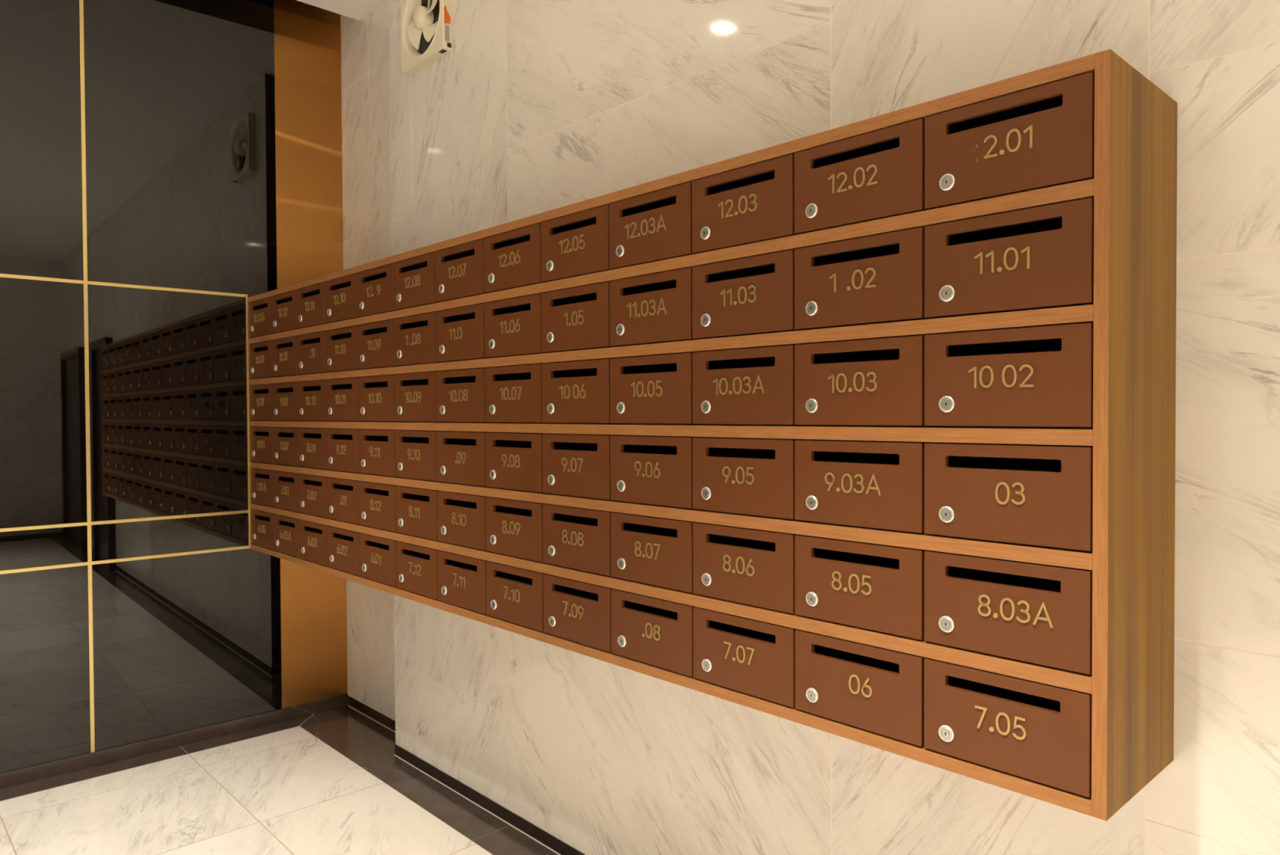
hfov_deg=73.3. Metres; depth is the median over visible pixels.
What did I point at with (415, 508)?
mailbox
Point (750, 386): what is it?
mailbox
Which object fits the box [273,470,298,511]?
mailbox
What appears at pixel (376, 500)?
mailbox
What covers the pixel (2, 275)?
strip
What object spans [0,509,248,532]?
strip
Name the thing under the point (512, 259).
mailbox
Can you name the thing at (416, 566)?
mailbox
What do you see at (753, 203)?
mailbox
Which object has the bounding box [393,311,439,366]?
mailbox
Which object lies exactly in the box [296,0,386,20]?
ceiling
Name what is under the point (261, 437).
mailbox
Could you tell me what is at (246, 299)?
panel
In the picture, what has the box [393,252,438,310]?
mailbox
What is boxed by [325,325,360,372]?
mailbox
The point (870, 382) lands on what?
mailbox
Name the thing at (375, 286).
mailbox
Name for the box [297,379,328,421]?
mailbox
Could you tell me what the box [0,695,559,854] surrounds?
floor
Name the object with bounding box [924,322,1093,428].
mailbox
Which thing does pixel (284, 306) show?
mailbox
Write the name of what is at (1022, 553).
shelf
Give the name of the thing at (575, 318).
mailbox
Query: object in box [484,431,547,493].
mailbox
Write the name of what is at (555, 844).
baseboard
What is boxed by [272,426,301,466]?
mailbox
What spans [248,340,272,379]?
mailbox
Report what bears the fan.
attached to the wall at (534, 107)
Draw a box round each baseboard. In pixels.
[0,693,348,788]
[348,695,395,731]
[394,743,585,854]
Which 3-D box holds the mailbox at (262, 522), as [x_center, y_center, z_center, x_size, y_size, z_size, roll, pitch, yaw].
[-1.415,0.407,3.556,0.291,0.145,0.246,-1,1,-43]
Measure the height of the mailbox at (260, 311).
0.145 m
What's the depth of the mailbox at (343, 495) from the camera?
2.91 m
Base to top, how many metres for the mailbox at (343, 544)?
0.145 m
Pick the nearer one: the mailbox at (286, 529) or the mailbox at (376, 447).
the mailbox at (376, 447)
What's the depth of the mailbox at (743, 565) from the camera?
1.63 m
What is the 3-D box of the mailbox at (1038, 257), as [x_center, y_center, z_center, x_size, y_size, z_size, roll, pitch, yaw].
[0.632,-0.243,1.354,0.291,0.145,0.246,-1,1,-43]
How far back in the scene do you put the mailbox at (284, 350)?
3.27 m
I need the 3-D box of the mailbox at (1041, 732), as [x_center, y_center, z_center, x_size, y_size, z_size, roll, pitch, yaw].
[0.635,0.435,1.365,0.291,0.145,0.246,-1,1,-43]
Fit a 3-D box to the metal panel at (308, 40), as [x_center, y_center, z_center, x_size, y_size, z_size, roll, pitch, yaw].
[-1.425,-0.565,3.725,0.289,3.510,0.012,-1,1,-43]
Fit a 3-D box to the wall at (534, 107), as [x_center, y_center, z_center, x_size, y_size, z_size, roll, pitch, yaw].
[1.479,-0.267,0.837,0.225,3.005,6.838,-1,1,-43]
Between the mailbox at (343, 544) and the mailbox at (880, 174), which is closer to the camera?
the mailbox at (880, 174)
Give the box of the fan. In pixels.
[400,0,452,75]
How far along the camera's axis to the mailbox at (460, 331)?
2.35 m
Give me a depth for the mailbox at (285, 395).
3.27 m
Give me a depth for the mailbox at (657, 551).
1.81 m
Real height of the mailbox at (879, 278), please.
0.145 m
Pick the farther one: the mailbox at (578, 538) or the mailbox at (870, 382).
the mailbox at (578, 538)
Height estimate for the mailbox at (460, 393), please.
0.145 m
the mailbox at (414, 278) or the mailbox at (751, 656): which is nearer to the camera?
the mailbox at (751, 656)
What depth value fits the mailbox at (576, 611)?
2.00 m
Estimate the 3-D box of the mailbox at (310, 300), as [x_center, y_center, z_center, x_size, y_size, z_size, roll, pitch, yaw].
[-1.077,-0.435,3.177,0.291,0.145,0.246,-1,1,-43]
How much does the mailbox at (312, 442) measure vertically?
0.145 m
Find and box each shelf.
[248,178,1093,343]
[248,304,1093,385]
[249,420,1093,445]
[250,462,1092,569]
[250,502,1092,693]
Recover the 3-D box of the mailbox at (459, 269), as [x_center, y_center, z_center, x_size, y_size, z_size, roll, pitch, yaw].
[-0.394,-0.426,2.446,0.291,0.145,0.246,-1,1,-43]
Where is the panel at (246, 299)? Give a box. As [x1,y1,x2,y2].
[245,293,250,548]
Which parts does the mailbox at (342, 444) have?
door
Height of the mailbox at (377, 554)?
0.145 m
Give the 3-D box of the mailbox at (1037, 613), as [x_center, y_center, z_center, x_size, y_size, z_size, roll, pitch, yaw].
[0.634,0.266,1.363,0.291,0.145,0.246,-1,1,-43]
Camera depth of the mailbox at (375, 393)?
2.72 m
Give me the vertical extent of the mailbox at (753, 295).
0.145 m
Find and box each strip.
[0,273,245,297]
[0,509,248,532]
[0,545,248,573]
[79,0,94,752]
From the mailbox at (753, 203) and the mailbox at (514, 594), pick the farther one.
the mailbox at (514, 594)
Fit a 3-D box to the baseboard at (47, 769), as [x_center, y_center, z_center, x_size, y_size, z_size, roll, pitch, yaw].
[-3.074,1.249,2.251,4.765,0.052,0.022,-1,1,-42]
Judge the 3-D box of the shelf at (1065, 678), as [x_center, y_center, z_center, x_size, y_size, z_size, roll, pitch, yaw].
[-0.389,0.336,2.460,0.288,0.022,3.252,-1,1,-43]
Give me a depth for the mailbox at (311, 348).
3.08 m
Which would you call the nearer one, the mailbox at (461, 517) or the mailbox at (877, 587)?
the mailbox at (877, 587)
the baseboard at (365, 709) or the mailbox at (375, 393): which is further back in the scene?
the baseboard at (365, 709)
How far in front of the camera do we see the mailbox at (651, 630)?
1.81 m
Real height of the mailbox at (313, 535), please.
0.145 m
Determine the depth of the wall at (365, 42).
3.65 m
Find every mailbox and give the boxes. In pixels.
[248,297,274,337]
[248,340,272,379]
[249,383,272,420]
[250,426,275,464]
[250,467,273,506]
[251,508,274,550]
[271,289,299,333]
[271,336,298,377]
[272,382,300,421]
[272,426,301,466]
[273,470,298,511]
[274,513,299,557]
[296,282,326,328]
[297,331,326,374]
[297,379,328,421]
[297,427,336,470]
[298,473,328,517]
[298,519,328,566]
[324,273,359,323]
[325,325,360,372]
[325,377,360,422]
[326,428,371,473]
[326,476,359,524]
[327,525,360,575]
[356,263,395,317]
[357,319,396,369]
[357,374,397,422]
[358,429,406,477]
[359,480,398,532]
[359,533,396,586]
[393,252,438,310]
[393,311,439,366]
[394,371,439,422]
[395,430,441,481]
[395,485,438,540]
[395,540,439,599]
[435,239,485,302]
[435,303,487,362]
[435,368,488,422]
[436,431,498,487]
[436,490,485,550]
[437,550,487,613]
[483,222,542,293]
[484,293,544,358]
[484,364,545,423]
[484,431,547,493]
[485,496,545,562]
[485,560,543,631]
[540,204,611,282]
[541,281,613,353]
[542,358,613,424]
[542,433,617,500]
[542,503,612,576]
[542,573,613,652]
[608,182,693,269]
[609,267,695,346]
[609,352,695,424]
[609,435,707,509]
[610,511,694,592]
[610,588,694,676]
[691,154,797,253]
[692,249,797,339]
[692,345,797,426]
[693,436,808,519]
[693,521,799,613]
[693,606,796,707]
[794,118,927,234]
[794,226,927,330]
[794,335,927,426]
[795,439,934,533]
[795,534,926,639]
[795,628,925,746]
[924,71,1094,209]
[924,197,1093,319]
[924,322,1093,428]
[924,442,1093,551]
[924,550,1092,675]
[924,657,1092,797]
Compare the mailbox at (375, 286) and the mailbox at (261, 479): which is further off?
the mailbox at (261, 479)
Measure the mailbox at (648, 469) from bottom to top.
0.145 m
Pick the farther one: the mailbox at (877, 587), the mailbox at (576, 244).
the mailbox at (576, 244)
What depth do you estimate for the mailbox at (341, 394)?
2.90 m
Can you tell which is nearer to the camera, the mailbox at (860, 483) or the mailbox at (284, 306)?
the mailbox at (860, 483)
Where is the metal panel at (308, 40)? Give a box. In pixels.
[273,0,347,708]
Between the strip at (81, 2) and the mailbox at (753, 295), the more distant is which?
the strip at (81, 2)
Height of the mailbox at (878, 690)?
0.145 m
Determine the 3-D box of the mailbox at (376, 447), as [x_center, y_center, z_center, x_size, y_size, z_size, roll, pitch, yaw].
[-0.733,0.078,2.820,0.291,0.145,0.246,-1,1,-43]
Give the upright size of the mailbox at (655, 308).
0.145 m
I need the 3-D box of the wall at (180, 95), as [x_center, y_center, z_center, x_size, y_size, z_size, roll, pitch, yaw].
[-3.124,-0.507,2.267,4.767,3.562,0.130,-1,1,-42]
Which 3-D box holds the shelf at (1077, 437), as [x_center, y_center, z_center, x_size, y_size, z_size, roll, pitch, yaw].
[-0.391,-0.003,2.455,0.288,0.022,3.252,-1,1,-43]
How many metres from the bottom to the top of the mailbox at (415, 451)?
0.145 m
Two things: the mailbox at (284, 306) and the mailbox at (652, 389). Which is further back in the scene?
the mailbox at (284, 306)
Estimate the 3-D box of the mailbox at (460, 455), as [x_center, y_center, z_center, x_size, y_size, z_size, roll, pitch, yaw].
[-0.391,0.082,2.455,0.291,0.145,0.246,-1,1,-43]
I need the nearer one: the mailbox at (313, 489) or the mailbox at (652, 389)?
the mailbox at (652, 389)
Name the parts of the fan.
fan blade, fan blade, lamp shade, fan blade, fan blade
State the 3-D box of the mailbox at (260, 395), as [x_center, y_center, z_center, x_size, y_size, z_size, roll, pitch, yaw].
[-1.417,-0.101,3.547,0.291,0.145,0.246,-1,1,-43]
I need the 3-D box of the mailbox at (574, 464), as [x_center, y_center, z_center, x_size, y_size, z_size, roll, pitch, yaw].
[-0.050,0.087,2.090,0.291,0.145,0.246,-1,1,-43]
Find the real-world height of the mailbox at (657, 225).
0.145 m
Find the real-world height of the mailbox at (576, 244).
0.145 m
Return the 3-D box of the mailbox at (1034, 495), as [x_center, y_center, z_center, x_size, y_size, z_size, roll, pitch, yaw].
[0.633,0.096,1.360,0.291,0.145,0.246,-1,1,-43]
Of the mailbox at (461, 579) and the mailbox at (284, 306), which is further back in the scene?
the mailbox at (284, 306)
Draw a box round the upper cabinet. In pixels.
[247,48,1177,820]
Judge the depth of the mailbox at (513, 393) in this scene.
2.17 m
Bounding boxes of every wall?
[0,0,281,772]
[340,0,395,719]
[388,0,1279,854]
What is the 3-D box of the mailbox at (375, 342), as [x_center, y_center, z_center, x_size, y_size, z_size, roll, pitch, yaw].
[-0.735,-0.261,2.814,0.291,0.145,0.246,-1,1,-43]
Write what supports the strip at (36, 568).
attached to the wall at (180, 95)
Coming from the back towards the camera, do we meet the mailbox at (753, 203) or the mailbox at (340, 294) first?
the mailbox at (340, 294)

